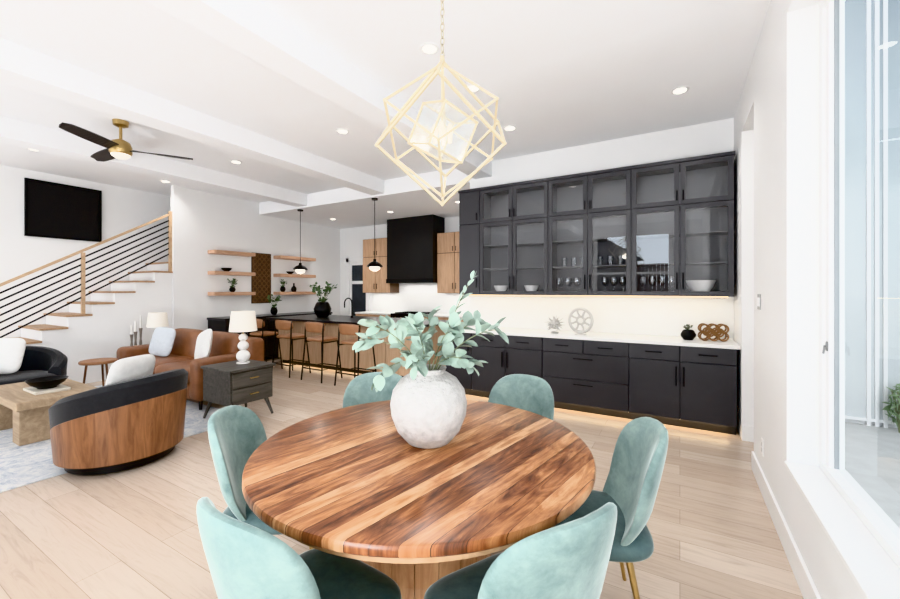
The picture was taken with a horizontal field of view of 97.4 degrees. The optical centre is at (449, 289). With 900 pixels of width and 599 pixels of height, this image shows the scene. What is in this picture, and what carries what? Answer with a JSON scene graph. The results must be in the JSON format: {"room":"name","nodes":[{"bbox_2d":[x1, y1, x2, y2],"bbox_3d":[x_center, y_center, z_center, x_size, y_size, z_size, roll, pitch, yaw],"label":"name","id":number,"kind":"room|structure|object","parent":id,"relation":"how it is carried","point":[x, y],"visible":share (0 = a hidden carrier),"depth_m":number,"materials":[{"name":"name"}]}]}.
{"room":"dining room","nodes":[
{"label":"dining room","id":0,"kind":"room"},
{"bbox_2d":[0,165,170,337],"bbox_3d":[-6.514,-0.230,6.799,0.100,3.380,10.400,0,0,30],"label":"wall","id":1,"kind":"structure","parent":0,"point":[123,209],"depth_m":6.66,"materials":[{"name":"white paint"}]},
{"bbox_2d":[24,178,101,241],"bbox_3d":[-6.503,-1.320,6.677,0.038,0.920,0.960,0,0,30],"label":"television","id":2,"kind":"object","parent":1,"relation":"attached to","point":[51,209],"visible":0.96,"depth_m":6.62,"materials":[{"name":"black metal"}]},
{"bbox_2d":[171,185,339,330],"bbox_3d":[-4.066,-0.230,9.018,0.100,3.380,4.103,0,0,30],"label":"wall","id":3,"kind":"structure","parent":0,"point":[202,221],"depth_m":8.23,"materials":[{"name":"white paint"}]},
{"bbox_2d":[208,250,255,256],"bbox_3d":[-4.429,-0.745,8.045,0.250,0.070,0.850,0,0,30],"label":"floating shelf","id":4,"kind":"object","parent":3,"relation":"attached to","point":[218,252],"visible":1,"depth_m":7.92,"materials":[{"name":"brown wood"}]},
{"bbox_2d":[208,271,255,275],"bbox_3d":[-4.429,-0.335,8.045,0.250,0.070,0.850,0,0,30],"label":"floating shelf","id":5,"kind":"object","parent":3,"relation":"attached to","point":[209,272],"visible":1,"depth_m":7.90,"materials":[{"name":"brown wood"}]},
{"bbox_2d":[208,292,255,295],"bbox_3d":[-4.429,0.075,8.045,0.250,0.070,0.850,0,0,30],"label":"floating shelf","id":6,"kind":"object","parent":3,"relation":"attached to","point":[209,293],"visible":1,"depth_m":7.85,"materials":[{"name":"brown wood"}]},
{"bbox_2d":[227,278,237,291],"bbox_3d":[-4.414,-0.104,8.063,0.179,0.287,0.177,0,0,24],"label":"potted plant","id":7,"kind":"object","parent":6,"relation":"on","point":[231,289],"visible":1,"depth_m":8.02,"materials":[{"name":"green plant"}]},
{"bbox_2d":[251,252,270,302],"bbox_3d":[-4.157,-0.260,8.713,0.039,1.100,0.460,0,0,30],"label":"carved panel","id":8,"kind":"object","parent":3,"relation":"attached to","point":[260,263],"visible":0.95,"depth_m":8.69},
{"bbox_2d":[273,255,315,261],"bbox_3d":[-3.662,-0.745,9.363,0.250,0.070,1.000,0,0,30],"label":"floating shelf","id":9,"kind":"object","parent":3,"relation":"attached to","point":[282,257],"visible":1,"depth_m":9.20,"materials":[{"name":"brown wood"}]},
{"bbox_2d":[273,274,315,277],"bbox_3d":[-3.662,-0.335,9.363,0.250,0.070,1.000,0,0,30],"label":"floating shelf","id":10,"kind":"object","parent":3,"relation":"attached to","point":[274,275],"visible":1,"depth_m":9.24,"materials":[{"name":"brown wood"}]},
{"bbox_2d":[273,292,315,294],"bbox_3d":[-3.662,0.075,9.363,0.250,0.070,1.000,0,0,30],"label":"floating shelf","id":11,"kind":"object","parent":3,"relation":"attached to","point":[274,293],"visible":0.96,"depth_m":9.17,"materials":[{"name":"brown wood"}]},
{"bbox_2d":[340,216,459,315],"bbox_3d":[-1.189,-0.100,9.775,6.310,3.120,0.100,0,0,30],"label":"wall","id":12,"kind":"structure","parent":0,"point":[351,239],"depth_m":10.40,"materials":[{"name":"white paint"}]},
{"bbox_2d":[346,258,369,315],"bbox_3d":[-2.421,0.310,10.451,0.820,2.300,0.090,0,0,30],"label":"door","id":13,"kind":"structure","parent":12,"relation":"in","point":[361,301],"depth_m":10.51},
{"bbox_2d":[363,238,398,292],"bbox_3d":[-1.728,-0.595,9.794,0.860,1.330,0.398,0,0,30],"label":"upper cabinet","id":14,"kind":"object","parent":12,"relation":"attached to","point":[373,281],"visible":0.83,"depth_m":9.64,"materials":[{"name":"brown wood"}]},
{"bbox_2d":[386,215,444,283],"bbox_3d":[-0.809,-0.908,9.195,1.320,1.497,0.510,0,0,30],"label":"range hood","id":15,"kind":"object","parent":12,"relation":"attached to","point":[411,241],"visible":0.77,"depth_m":8.94,"materials":[{"name":"black metal"}]},
{"bbox_2d":[372,293,468,313],"bbox_3d":[-0.245,0.305,9.161,4.060,0.466,0.012,0,0,30],"label":"backsplash","id":16,"kind":"structure","parent":12,"relation":"attached to","point":[392,302],"depth_m":9.46,"materials":[{"name":"tile"}]},
{"bbox_2d":[437,232,458,292],"bbox_3d":[0.182,-0.595,8.683,0.900,1.330,0.398,0,0,30],"label":"upper cabinet","id":17,"kind":"object","parent":12,"relation":"attached to","point":[447,243],"visible":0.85,"depth_m":8.61,"materials":[{"name":"brown wood"}]},
{"bbox_2d":[0,358,802,598],"bbox_3d":[-2.164,1.510,4.383,10.050,0.100,10.600,0,0,30],"label":"floor","id":18,"kind":"structure","parent":0,"point":[134,533],"depth_m":2.48,"materials":[{"name":"brown wood"}]},
{"bbox_2d":[13,262,172,383],"bbox_3d":[-5.908,0.470,6.736,0.990,1.980,4.080,0,0,30],"label":"staircase","id":19,"kind":"structure","parent":18,"relation":"on","point":[106,323],"depth_m":6.44,"materials":[{"name":"white paint"}]},
{"bbox_2d":[0,211,171,337],"bbox_3d":[-5.849,0.010,5.973,0.044,2.895,2.944,0,0,30],"label":"stair railing","id":20,"kind":"object","parent":19,"relation":"attached to","point":[169,215],"visible":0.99,"depth_m":6.16,"materials":[{"name":"brown wood"}]},
{"bbox_2d":[0,385,218,492],"bbox_3d":[-4.366,1.452,4.248,3.380,0.013,2.550,0,0,30],"label":"area rug","id":21,"kind":"object","parent":18,"relation":"on","point":[20,466],"visible":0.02,"depth_m":3.43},
{"bbox_2d":[0,346,67,384],"bbox_3d":[-5.218,1.075,4.715,0.882,0.740,0.929,0,0,30],"label":"swivel chair","id":22,"kind":"object","parent":21,"relation":"on","point":[38,361],"visible":0.38,"depth_m":4.97,"materials":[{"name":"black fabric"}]},
{"bbox_2d":[0,338,25,373],"bbox_3d":[-5.236,0.770,4.621,0.420,0.404,0.165,0,0,-11],"label":"throw cushion","id":23,"kind":"object","parent":22,"relation":"on","point":[12,350],"visible":1,"depth_m":4.61,"materials":[{"name":"white fabric"}]},
{"bbox_2d":[0,370,56,384],"bbox_3d":[-5.148,1.085,4.674,0.720,0.180,0.680,0,0,30],"label":"seat cushion","id":24,"kind":"object","parent":22,"relation":"on","point":[18,376],"depth_m":4.64,"materials":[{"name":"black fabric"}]},
{"bbox_2d":[0,379,96,445],"bbox_3d":[-4.255,1.234,4.120,1.160,0.420,0.620,0,0,30],"label":"coffee table","id":25,"kind":"object","parent":21,"relation":"on","point":[27,413],"visible":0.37,"depth_m":3.77,"materials":[{"name":"brown wood"}]},
{"bbox_2d":[23,384,70,394],"bbox_3d":[-4.126,1.012,4.044,0.380,0.024,0.260,0,0,30],"label":"book","id":26,"kind":"object","parent":25,"relation":"on","point":[60,387],"visible":0.79,"depth_m":3.97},
{"bbox_2d":[24,375,68,388],"bbox_3d":[-4.126,0.954,4.044,0.320,0.090,0.320,0,0,30],"label":"bowl","id":27,"kind":"object","parent":26,"relation":"on","point":[47,382],"visible":1,"depth_m":4.02,"materials":[{"name":"ceramic"}]},
{"bbox_2d":[78,358,117,385],"bbox_3d":[-4.743,1.194,5.329,0.400,0.499,0.400,0,0,30],"label":"round side table","id":28,"kind":"object","parent":21,"relation":"on","point":[97,361],"visible":0.87,"depth_m":5.29,"materials":[{"name":"brown wood"}]},
{"bbox_2d":[48,368,187,475],"bbox_3d":[-2.808,1.075,3.428,0.882,0.740,0.929,0,0,10],"label":"swivel chair","id":29,"kind":"object","parent":21,"relation":"on","point":[137,422],"visible":1,"depth_m":3.08,"materials":[{"name":"brown wood"}]},
{"bbox_2d":[105,354,155,385],"bbox_3d":[-2.780,0.775,3.434,0.164,0.404,0.420,0,0,9],"label":"throw cushion","id":30,"kind":"object","parent":29,"relation":"on","point":[129,368],"visible":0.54,"depth_m":3.36,"materials":[{"name":"white fabric"}]},
{"bbox_2d":[116,328,263,409],"bbox_3d":[-3.681,1.014,5.544,2.200,0.859,0.920,0,0,30],"label":"leather sofa","id":31,"kind":"object","parent":21,"relation":"on","point":[224,348],"visible":0.51,"depth_m":5.30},
{"bbox_2d":[149,327,175,356],"bbox_3d":[-4.155,0.745,5.704,0.419,0.408,0.156,0,0,17],"label":"throw cushion","id":32,"kind":"object","parent":31,"relation":"on","point":[162,340],"visible":0.98,"depth_m":5.65,"materials":[{"name":"grey fabric"}]},
{"bbox_2d":[153,354,193,373],"bbox_3d":[-4.117,1.054,5.659,0.870,0.200,0.680,0,0,30],"label":"seat cushion","id":33,"kind":"object","parent":31,"relation":"on","point":[171,358],"depth_m":5.56,"materials":[{"name":"leather"}]},
{"bbox_2d":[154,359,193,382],"bbox_3d":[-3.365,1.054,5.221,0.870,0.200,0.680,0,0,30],"label":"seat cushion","id":34,"kind":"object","parent":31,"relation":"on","point":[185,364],"depth_m":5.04,"materials":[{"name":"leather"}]},
{"bbox_2d":[170,328,202,357],"bbox_3d":[-3.956,0.804,5.936,0.860,0.440,0.242,0,0,30],"label":"cushion","id":35,"kind":"object","parent":31,"relation":"on","point":[184,345],"depth_m":5.78,"materials":[{"name":"leather"}]},
{"bbox_2d":[194,329,212,358],"bbox_3d":[-3.209,0.720,5.142,0.445,0.437,0.152,0,0,36],"label":"throw cushion","id":36,"kind":"object","parent":31,"relation":"on","point":[204,339],"visible":0.92,"depth_m":5.05,"materials":[{"name":"white fabric"}]},
{"bbox_2d":[208,331,239,356],"bbox_3d":[-3.204,0.804,5.499,0.860,0.440,0.242,0,0,30],"label":"cushion","id":37,"kind":"object","parent":31,"relation":"on","point":[223,343],"depth_m":5.31,"materials":[{"name":"leather"}]},
{"bbox_2d":[201,359,275,417],"bbox_3d":[-2.418,1.150,4.532,0.591,0.591,0.540,0,0,30],"label":"side table","id":38,"kind":"object","parent":21,"relation":"on","point":[229,383],"visible":0.87,"depth_m":4.36,"materials":[{"name":"grey wood"}]},
{"bbox_2d":[229,311,256,363],"bbox_3d":[-2.422,0.552,4.626,0.300,0.606,0.300,0,0,30],"label":"table lamp","id":39,"kind":"object","parent":38,"relation":"on","point":[240,321],"visible":1,"depth_m":4.56,"materials":[{"name":"white ceramic"}]},
{"bbox_2d":[208,318,266,359],"bbox_3d":[-4.246,1.020,7.950,0.643,0.880,0.870,0,0,30],"label":"bar cabinet","id":40,"kind":"object","parent":18,"relation":"on","point":[215,325],"visible":0.09,"depth_m":7.64,"materials":[{"name":"black wood"}]},
{"bbox_2d":[207,311,331,320],"bbox_3d":[-3.820,0.560,8.709,0.625,0.040,2.650,0,0,30],"label":"countertop","id":41,"kind":"structure","parent":40,"relation":"on","point":[227,318],"depth_m":8.36,"materials":[{"name":"stone"}]},
{"bbox_2d":[267,294,281,314],"bbox_3d":[-3.878,0.314,8.698,0.278,0.452,0.318,0,0,30],"label":"potted plant","id":42,"kind":"object","parent":41,"relation":"on","point":[273,310],"visible":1,"depth_m":8.64,"materials":[{"name":"green plant"}]},
{"bbox_2d":[208,405,313,549],"bbox_3d":[-0.877,1.028,1.982,0.572,0.867,0.498,0,0,-7],"label":"dining chair","id":43,"kind":"object","parent":18,"relation":"on","point":[235,432],"visible":0.39,"depth_m":1.89,"materials":[{"name":"teal fabric"}]},
{"bbox_2d":[248,319,282,368],"bbox_3d":[-3.418,0.986,7.248,0.494,0.951,0.454,0,0,30],"label":"bar stool","id":44,"kind":"object","parent":18,"relation":"on","point":[260,323],"visible":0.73,"depth_m":7.14,"materials":[{"name":"beige leather"}]},
{"bbox_2d":[267,320,278,359],"bbox_3d":[-3.808,1.020,8.702,0.643,0.880,0.870,0,0,30],"label":"bar cabinet","id":45,"kind":"object","parent":18,"relation":"on","point":[270,323],"visible":0.09,"depth_m":8.28,"materials":[{"name":"wood"}]},
{"bbox_2d":[272,320,310,377],"bbox_3d":[-2.761,0.986,6.866,0.494,0.951,0.454,0,0,30],"label":"bar stool","id":46,"kind":"object","parent":18,"relation":"on","point":[279,324],"visible":0.97,"depth_m":6.71,"materials":[{"name":"beige leather"}]},
{"bbox_2d":[196,497,401,598],"bbox_3d":[-0.479,1.028,1.282,0.498,0.867,0.572,0,0,34],"label":"dining chair","id":47,"kind":"object","parent":18,"relation":"on","point":[245,561],"visible":0.97,"depth_m":1.03,"materials":[{"name":"teal fabric"}]},
{"bbox_2d":[301,322,342,382],"bbox_3d":[-2.104,0.986,6.484,0.494,0.951,0.454,0,0,30],"label":"bar stool","id":48,"kind":"object","parent":18,"relation":"on","point":[315,327],"visible":1,"depth_m":6.33,"materials":[{"name":"beige leather"}]},
{"bbox_2d":[334,324,376,385],"bbox_3d":[-1.447,0.986,6.101,0.494,0.951,0.454,0,0,30],"label":"bar stool","id":49,"kind":"object","parent":18,"relation":"on","point":[344,329],"visible":0.71,"depth_m":5.98,"materials":[{"name":"beige leather"}]},
{"bbox_2d":[266,314,448,376],"bbox_3d":[-1.745,1.000,7.379,3.600,0.920,1.240,0,0,30],"label":"kitchen island","id":50,"kind":"object","parent":18,"relation":"on","point":[384,354],"visible":0.38,"depth_m":7.08,"materials":[{"name":"brown wood"}]},
{"bbox_2d":[266,314,448,326],"bbox_3d":[-1.745,0.560,7.379,3.600,0.040,1.240,0,0,30],"label":"island countertop","id":51,"kind":"structure","parent":50,"relation":"on","point":[334,319],"depth_m":7.40,"materials":[{"name":"stone"}]},
{"bbox_2d":[309,281,336,316],"bbox_3d":[-2.519,0.177,7.904,0.534,0.726,0.447,0,0,-25],"label":"arrangement","id":52,"kind":"object","parent":51,"relation":"on","point":[322,308],"visible":0.99,"depth_m":7.81,"materials":[{"name":"black ceramic"}]},
{"bbox_2d":[342,372,401,407],"bbox_3d":[-0.439,1.028,2.614,0.498,0.867,0.572,0,0,-22],"label":"dining chair","id":53,"kind":"object","parent":18,"relation":"on","point":[358,391],"visible":0.12,"depth_m":2.78,"materials":[{"name":"teal fabric"}]},
{"bbox_2d":[356,314,390,317],"bbox_3d":[-1.708,1.020,9.639,1.050,0.880,0.648,0,0,30],"label":"base cabinet","id":54,"kind":"object","parent":18,"relation":"on","point":[368,315],"visible":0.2,"depth_m":9.41,"materials":[{"name":"brown wood"}]},
{"bbox_2d":[355,311,394,314],"bbox_3d":[-1.707,0.559,9.646,1.065,0.039,0.615,0,0,30],"label":"countertop","id":55,"kind":"structure","parent":54,"relation":"on","point":[364,312],"depth_m":9.48,"materials":[{"name":"white stone"}]},
{"bbox_2d":[391,311,435,317],"bbox_3d":[-0.838,0.988,9.136,0.920,0.945,0.610,0,0,30],"label":"range","id":56,"kind":"object","parent":18,"relation":"on","point":[396,314],"visible":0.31,"depth_m":9.04,"materials":[{"name":"black metal"}]},
{"bbox_2d":[242,400,595,598],"bbox_3d":[-0.120,1.080,1.825,1.490,0.760,1.490,0,0,30],"label":"dining table","id":57,"kind":"object","parent":18,"relation":"on","point":[343,482],"visible":0.81,"depth_m":1.45,"materials":[{"name":"brown wood"}]},
{"bbox_2d":[390,364,466,448],"bbox_3d":[-0.098,0.528,1.825,0.354,0.344,0.354,0,0,30],"label":"vase","id":58,"kind":"object","parent":57,"relation":"on","point":[428,412],"visible":0.81,"depth_m":1.69,"materials":[{"name":"white ceramic"}]},
{"bbox_2d":[352,271,508,391],"bbox_3d":[-0.095,0.173,1.813,0.658,0.535,0.467,0,0,-20],"label":"plant","id":59,"kind":"object","parent":58,"relation":"in","point":[421,348],"visible":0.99,"depth_m":1.76,"materials":[{"name":"green plant"}]},
{"bbox_2d":[424,317,463,321],"bbox_3d":[0.007,1.020,8.640,1.000,0.880,0.648,0,0,30],"label":"base cabinet","id":60,"kind":"object","parent":18,"relation":"on","point":[439,318],"visible":0.11,"depth_m":8.40,"materials":[{"name":"brown wood"}]},
{"bbox_2d":[424,313,462,317],"bbox_3d":[0.453,0.559,8.388,2.035,0.039,0.615,0,0,30],"label":"countertop","id":61,"kind":"structure","parent":60,"relation":"on","point":[436,314],"depth_m":8.46,"materials":[{"name":"white stone"}]},
{"bbox_2d":[446,332,474,395],"bbox_3d":[0.259,1.022,5.723,0.410,0.875,0.638,0,0,30],"label":"base cabinet","id":62,"kind":"object","parent":18,"relation":"on","point":[461,374],"visible":0.35,"depth_m":5.43,"materials":[{"name":"grey paint"}]},
{"bbox_2d":[472,333,542,397],"bbox_3d":[0.859,1.022,5.373,0.980,0.875,0.638,0,0,30],"label":"base cabinet","id":63,"kind":"object","parent":18,"relation":"on","point":[523,354],"visible":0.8,"depth_m":5.14,"materials":[{"name":"grey paint"}]},
{"bbox_2d":[424,502,616,598],"bbox_3d":[0.218,1.028,1.263,0.498,0.867,0.572,0,0,-31],"label":"dining chair","id":64,"kind":"object","parent":18,"relation":"on","point":[570,560],"visible":1,"depth_m":1.00,"materials":[{"name":"teal fabric"}]},
{"bbox_2d":[488,374,553,419],"bbox_3d":[0.379,1.028,2.563,0.498,0.867,0.572,0,0,40],"label":"dining chair","id":65,"kind":"object","parent":18,"relation":"on","point":[530,393],"visible":0.23,"depth_m":2.73,"materials":[{"name":"teal fabric"}]},
{"bbox_2d":[543,338,629,418],"bbox_3d":[1.707,1.022,4.880,0.980,0.875,0.637,0,0,30],"label":"base cabinet","id":66,"kind":"object","parent":18,"relation":"on","point":[588,376],"visible":0.95,"depth_m":4.61,"materials":[{"name":"grey paint"}]},
{"bbox_2d":[553,417,668,598],"bbox_3d":[0.675,1.028,1.814,0.572,0.867,0.498,0,0,12],"label":"dining chair","id":67,"kind":"object","parent":18,"relation":"on","point":[633,480],"visible":0.69,"depth_m":1.74,"materials":[{"name":"teal fabric"}]},
{"bbox_2d":[629,343,736,434],"bbox_3d":[2.553,1.022,4.387,0.980,0.875,0.638,0,0,30],"label":"base cabinet","id":68,"kind":"object","parent":18,"relation":"on","point":[681,386],"visible":1,"depth_m":4.12,"materials":[{"name":"grey paint"}]},
{"bbox_2d":[448,326,740,349],"bbox_3d":[1.534,0.568,4.992,3.400,0.035,0.623,0,0,30],"label":"countertop","id":69,"kind":"structure","parent":68,"relation":"on","point":[593,336],"depth_m":4.57,"materials":[{"name":"white stone"}]},
{"bbox_2d":[545,315,562,333],"bbox_3d":[1.314,0.432,4.987,0.268,0.236,0.258,0,0,30],"label":"ornament","id":70,"kind":"object","parent":69,"relation":"on","point":[554,323],"visible":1,"depth_m":4.95,"materials":[{"name":"beige ceramic"}]},
{"bbox_2d":[568,307,593,335],"bbox_3d":[1.598,0.380,4.832,0.324,0.340,0.060,0,0,40],"label":"ornament","id":71,"kind":"object","parent":69,"relation":"on","point":[578,332],"visible":1,"depth_m":4.82,"materials":[{"name":"beige ceramic"}]},
{"bbox_2d":[681,324,695,339],"bbox_3d":[2.635,0.465,4.368,0.150,0.169,0.150,0,0,30],"label":"potted plant","id":72,"kind":"object","parent":69,"relation":"on","point":[686,334],"visible":1,"depth_m":4.33,"materials":[{"name":"green plant"}]},
{"bbox_2d":[698,323,728,341],"bbox_3d":[2.843,0.457,4.269,0.272,0.183,0.108,0,0,22],"label":"ornament","id":73,"kind":"object","parent":69,"relation":"on","point":[718,331],"visible":1,"depth_m":4.24,"materials":[{"name":"gold metal"}]},
{"bbox_3d":[-4.925,1.220,6.488,0.560,0.480,0.500,0,0,30],"label":"end table","id":74,"kind":"object","parent":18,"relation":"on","visible":0},
{"bbox_2d":[139,316,142,344],"bbox_3d":[-5.111,0.704,6.527,0.080,0.550,0.079,0,0,30],"label":"candlestick","id":75,"kind":"object","parent":74,"relation":"on","point":[140,328],"visible":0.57,"depth_m":6.52,"materials":[{"name":"grey wood"}]},
{"bbox_2d":[146,312,168,327],"bbox_3d":[-4.812,0.676,6.503,0.300,0.606,0.300,0,0,30],"label":"table lamp","id":76,"kind":"object","parent":74,"relation":"on","point":[155,319],"visible":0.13,"depth_m":6.40,"materials":[{"name":"fabric"}]},
{"bbox_2d":[0,0,845,228],"bbox_3d":[-2.164,-1.850,4.383,10.050,0.380,10.600,0,0,30],"label":"ceiling","id":77,"kind":"structure","parent":0,"point":[564,73],"depth_m":3.54,"materials":[{"name":"white paint"}]},
{"bbox_2d":[59,119,192,161],"bbox_3d":[-3.882,-1.707,4.574,1.068,0.424,1.209,0,0,30],"label":"ceiling fan","id":78,"kind":"object","parent":77,"relation":"hanging from","point":[119,148],"visible":1,"depth_m":4.43,"materials":[{"name":"gold metal"}]},
{"bbox_2d":[0,115,306,206],"bbox_3d":[-4.991,-1.805,4.525,0.280,0.230,8.000,0,0,30],"label":"ceiling beam","id":79,"kind":"structure","parent":77,"relation":"attached to","point":[15,132],"depth_m":5.54,"materials":[{"name":"white paint"}]},
{"bbox_2d":[0,38,383,194],"bbox_3d":[-3.280,-1.805,3.529,0.280,0.230,8.000,0,0,30],"label":"ceiling beam","id":80,"kind":"structure","parent":77,"relation":"attached to","point":[20,66],"depth_m":3.93,"materials":[{"name":"white paint"}]},
{"bbox_2d":[293,209,307,272],"bbox_3d":[-3.093,-1.002,8.164,0.290,1.314,0.290,0,0,30],"label":"pendant light","id":81,"kind":"object","parent":77,"relation":"hanging from","point":[300,268],"visible":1,"depth_m":8.13,"materials":[{"name":"black metal"}]},
{"bbox_2d":[145,0,491,178],"bbox_3d":[-1.508,-1.805,2.498,0.280,0.230,8.000,0,0,30],"label":"ceiling beam","id":82,"kind":"structure","parent":77,"relation":"attached to","point":[249,27],"depth_m":3.02,"materials":[{"name":"white paint"}]},
{"bbox_2d":[336,128,348,133],"bbox_3d":[-1.297,-1.914,4.770,0.160,0.010,0.160,0,0,30],"label":"recessed light","id":83,"kind":"object","parent":77,"relation":"in","point":[340,130],"visible":1,"depth_m":4.77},
{"bbox_2d":[367,198,382,270],"bbox_3d":[-1.365,-1.002,7.158,0.290,1.314,0.290,0,0,30],"label":"pendant light","id":84,"kind":"object","parent":77,"relation":"hanging from","point":[374,266],"visible":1,"depth_m":7.11,"materials":[{"name":"black metal"}]},
{"bbox_2d":[419,42,438,54],"bbox_3d":[-0.164,-1.914,3.138,0.160,0.010,0.160,0,0,30],"label":"recessed light","id":85,"kind":"object","parent":77,"relation":"in","point":[428,48],"visible":1,"depth_m":3.13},
{"bbox_2d":[375,0,506,205],"bbox_3d":[-0.035,-1.152,1.810,0.653,1.535,0.573,0,0,30],"label":"chandelier","id":86,"kind":"object","parent":77,"relation":"hanging from","point":[435,71],"visible":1,"depth_m":1.77,"materials":[{"name":"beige metal"}]},
{"bbox_2d":[464,84,480,91],"bbox_3d":[0.216,-1.914,3.751,0.160,0.010,0.160,0,0,30],"label":"recessed light","id":87,"kind":"object","parent":77,"relation":"in","point":[472,88],"visible":0.43,"depth_m":3.76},
{"bbox_2d":[503,125,516,130],"bbox_3d":[0.709,-1.914,4.678,0.160,0.010,0.160,0,0,30],"label":"recessed light","id":88,"kind":"object","parent":77,"relation":"in","point":[508,127],"visible":1,"depth_m":4.67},
{"bbox_2d":[670,86,689,94],"bbox_3d":[2.208,-1.914,3.794,0.160,0.010,0.160,0,0,30],"label":"recessed light","id":89,"kind":"object","parent":77,"relation":"in","point":[682,89],"visible":1,"depth_m":3.79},
{"bbox_2d":[470,118,733,339],"bbox_3d":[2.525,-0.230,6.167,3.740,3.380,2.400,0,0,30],"label":"wall","id":90,"kind":"structure","parent":0,"point":[714,137],"depth_m":5.01,"materials":[{"name":"white paint"}]},
{"bbox_2d":[459,191,479,294],"bbox_3d":[0.356,-0.670,5.811,0.330,1.480,0.388,0,0,30],"label":"upper cabinet","id":91,"kind":"object","parent":90,"relation":"attached to","point":[469,202],"visible":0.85,"depth_m":5.67,"materials":[{"name":"grey paint"}]},
{"bbox_2d":[480,181,547,294],"bbox_3d":[0.922,-0.670,5.481,0.980,1.480,0.388,0,0,30],"label":"upper cabinet","id":92,"kind":"object","parent":90,"relation":"attached to","point":[513,219],"visible":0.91,"depth_m":5.56,"materials":[{"name":"glass"}]},
{"bbox_2d":[484,242,543,269],"bbox_3d":[0.938,-0.463,5.508,0.938,0.345,0.285,0,0,30],"label":"shelf","id":93,"kind":"object","parent":92,"relation":"attached to","point":[530,255],"depth_m":5.61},
{"bbox_2d":[524,285,538,290],"bbox_3d":[1.113,-0.007,5.392,0.200,0.110,0.200,0,0,30],"label":"bowl","id":94,"kind":"object","parent":92,"relation":"in","point":[527,287],"visible":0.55,"depth_m":5.32,"materials":[{"name":"white ceramic"}]},
{"bbox_2d":[548,169,630,295],"bbox_3d":[1.769,-0.670,4.988,0.980,1.480,0.388,0,0,30],"label":"upper cabinet","id":95,"kind":"object","parent":90,"relation":"attached to","point":[589,217],"visible":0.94,"depth_m":5.06,"materials":[{"name":"glass"}]},
{"bbox_2d":[553,236,625,268],"bbox_3d":[1.785,-0.463,5.015,0.938,0.345,0.285,0,0,30],"label":"shelf","id":96,"kind":"object","parent":95,"relation":"attached to","point":[610,252],"depth_m":5.09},
{"bbox_2d":[469,295,732,338],"bbox_3d":[1.730,0.311,5.234,3.305,0.475,0.012,0,0,30],"label":"backsplash","id":97,"kind":"structure","parent":90,"relation":"attached to","point":[661,316],"depth_m":5.00,"materials":[{"name":"tile"}]},
{"bbox_2d":[631,155,733,296],"bbox_3d":[2.616,-0.670,4.495,0.980,1.480,0.388,0,0,30],"label":"upper cabinet","id":98,"kind":"object","parent":90,"relation":"attached to","point":[682,213],"visible":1,"depth_m":4.53,"materials":[{"name":"glass"}]},
{"bbox_2d":[458,151,735,192],"bbox_3d":[1.634,-1.427,5.083,3.290,0.035,0.370,0,0,30],"label":"crown molding","id":99,"kind":"structure","parent":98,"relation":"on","point":[730,152],"depth_m":4.72,"materials":[{"name":"grey paint"}]},
{"bbox_2d":[470,295,727,297],"bbox_3d":[1.659,0.076,5.086,3.150,0.012,0.020,0,0,30],"label":"led strip","id":100,"kind":"object","parent":98,"relation":"attached to","point":[470,295],"visible":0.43,"depth_m":4.90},
{"bbox_2d":[637,230,727,265],"bbox_3d":[2.632,-0.463,4.522,0.938,0.345,0.285,0,0,30],"label":"shelf","id":101,"kind":"object","parent":98,"relation":"attached to","point":[706,248],"depth_m":4.58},
{"bbox_2d":[686,280,715,290],"bbox_3d":[2.804,-0.030,4.420,0.290,0.155,0.290,0,0,30],"label":"serving bowl","id":102,"kind":"object","parent":98,"relation":"in","point":[694,285],"visible":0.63,"depth_m":4.33,"materials":[{"name":"white ceramic"}]},
{"bbox_2d":[734,0,864,598],"bbox_3d":[1.327,-0.230,0.848,0.400,3.380,8.000,0,0,30],"label":"wall","id":103,"kind":"structure","parent":0,"point":[776,118],"depth_m":2.32,"materials":[{"name":"white paint"}]},
{"bbox_2d":[742,425,753,441],"bbox_3d":[2.982,1.385,3.751,0.340,0.150,0.016,0,0,30],"label":"baseboard","id":104,"kind":"structure","parent":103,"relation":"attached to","point":[747,431],"depth_m":3.81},
{"bbox_2d":[757,294,760,309],"bbox_3d":[2.331,0.090,2.982,0.010,0.116,0.120,0,0,30],"label":"light switch","id":105,"kind":"object","parent":103,"relation":"attached to","point":[758,295],"visible":1,"depth_m":2.95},
{"bbox_2d":[751,451,820,598],"bbox_3d":[0.800,1.385,0.356,0.016,0.150,6.620,0,0,30],"label":"baseboard","id":106,"kind":"structure","parent":103,"relation":"attached to","point":[807,587],"depth_m":2.18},
{"bbox_2d":[784,461,899,598],"bbox_3d":[1.364,0.974,1.187,0.147,0.023,2.324,0,0,30],"label":"trim","id":107,"kind":"structure","parent":103,"relation":"attached to","point":[875,574],"depth_m":1.53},
{"bbox_2d":[819,0,899,569],"bbox_3d":[1.458,-0.288,1.132,0.088,2.544,2.324,0,0,30],"label":"window","id":108,"kind":"structure","parent":103,"relation":"in","point":[884,530],"depth_m":2.05,"materials":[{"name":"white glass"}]},
{"bbox_2d":[845,419,897,427],"bbox_3d":[7.670,-1.565,3.288,8.050,6.350,0.200,0,0,30],"label":"wall","id":109,"kind":"structure","parent":0,"point":[846,420],"depth_m":4.75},
{"bbox_2d":[845,0,899,427],"bbox_3d":[5.508,-1.268,4.399,1.815,5.755,0.055,0,0,30],"label":"window","id":110,"kind":"structure","parent":109,"relation":"in","point":[872,27],"depth_m":4.68,"materials":[{"name":"clear glass"}]},
{"label":"outside","id":111,"kind":"structure","parent":0,"visible":0},
{"bbox_2d":[845,422,899,528],"bbox_3d":[6.733,1.710,1.867,8.240,0.200,18.000,0,0,30],"label":"floor","id":112,"kind":"structure","parent":111,"point":[872,453],"depth_m":3.69,"materials":[{"name":"concrete"}]},
{"bbox_2d":[882,383,899,432],"bbox_3d":[5.070,1.307,4.463,0.289,0.607,0.282,0,0,30],"label":"shrub","id":113,"kind":"object","parent":112,"relation":"on","point":[895,408],"visible":1,"depth_m":4.46,"materials":[{"name":"green plant"}]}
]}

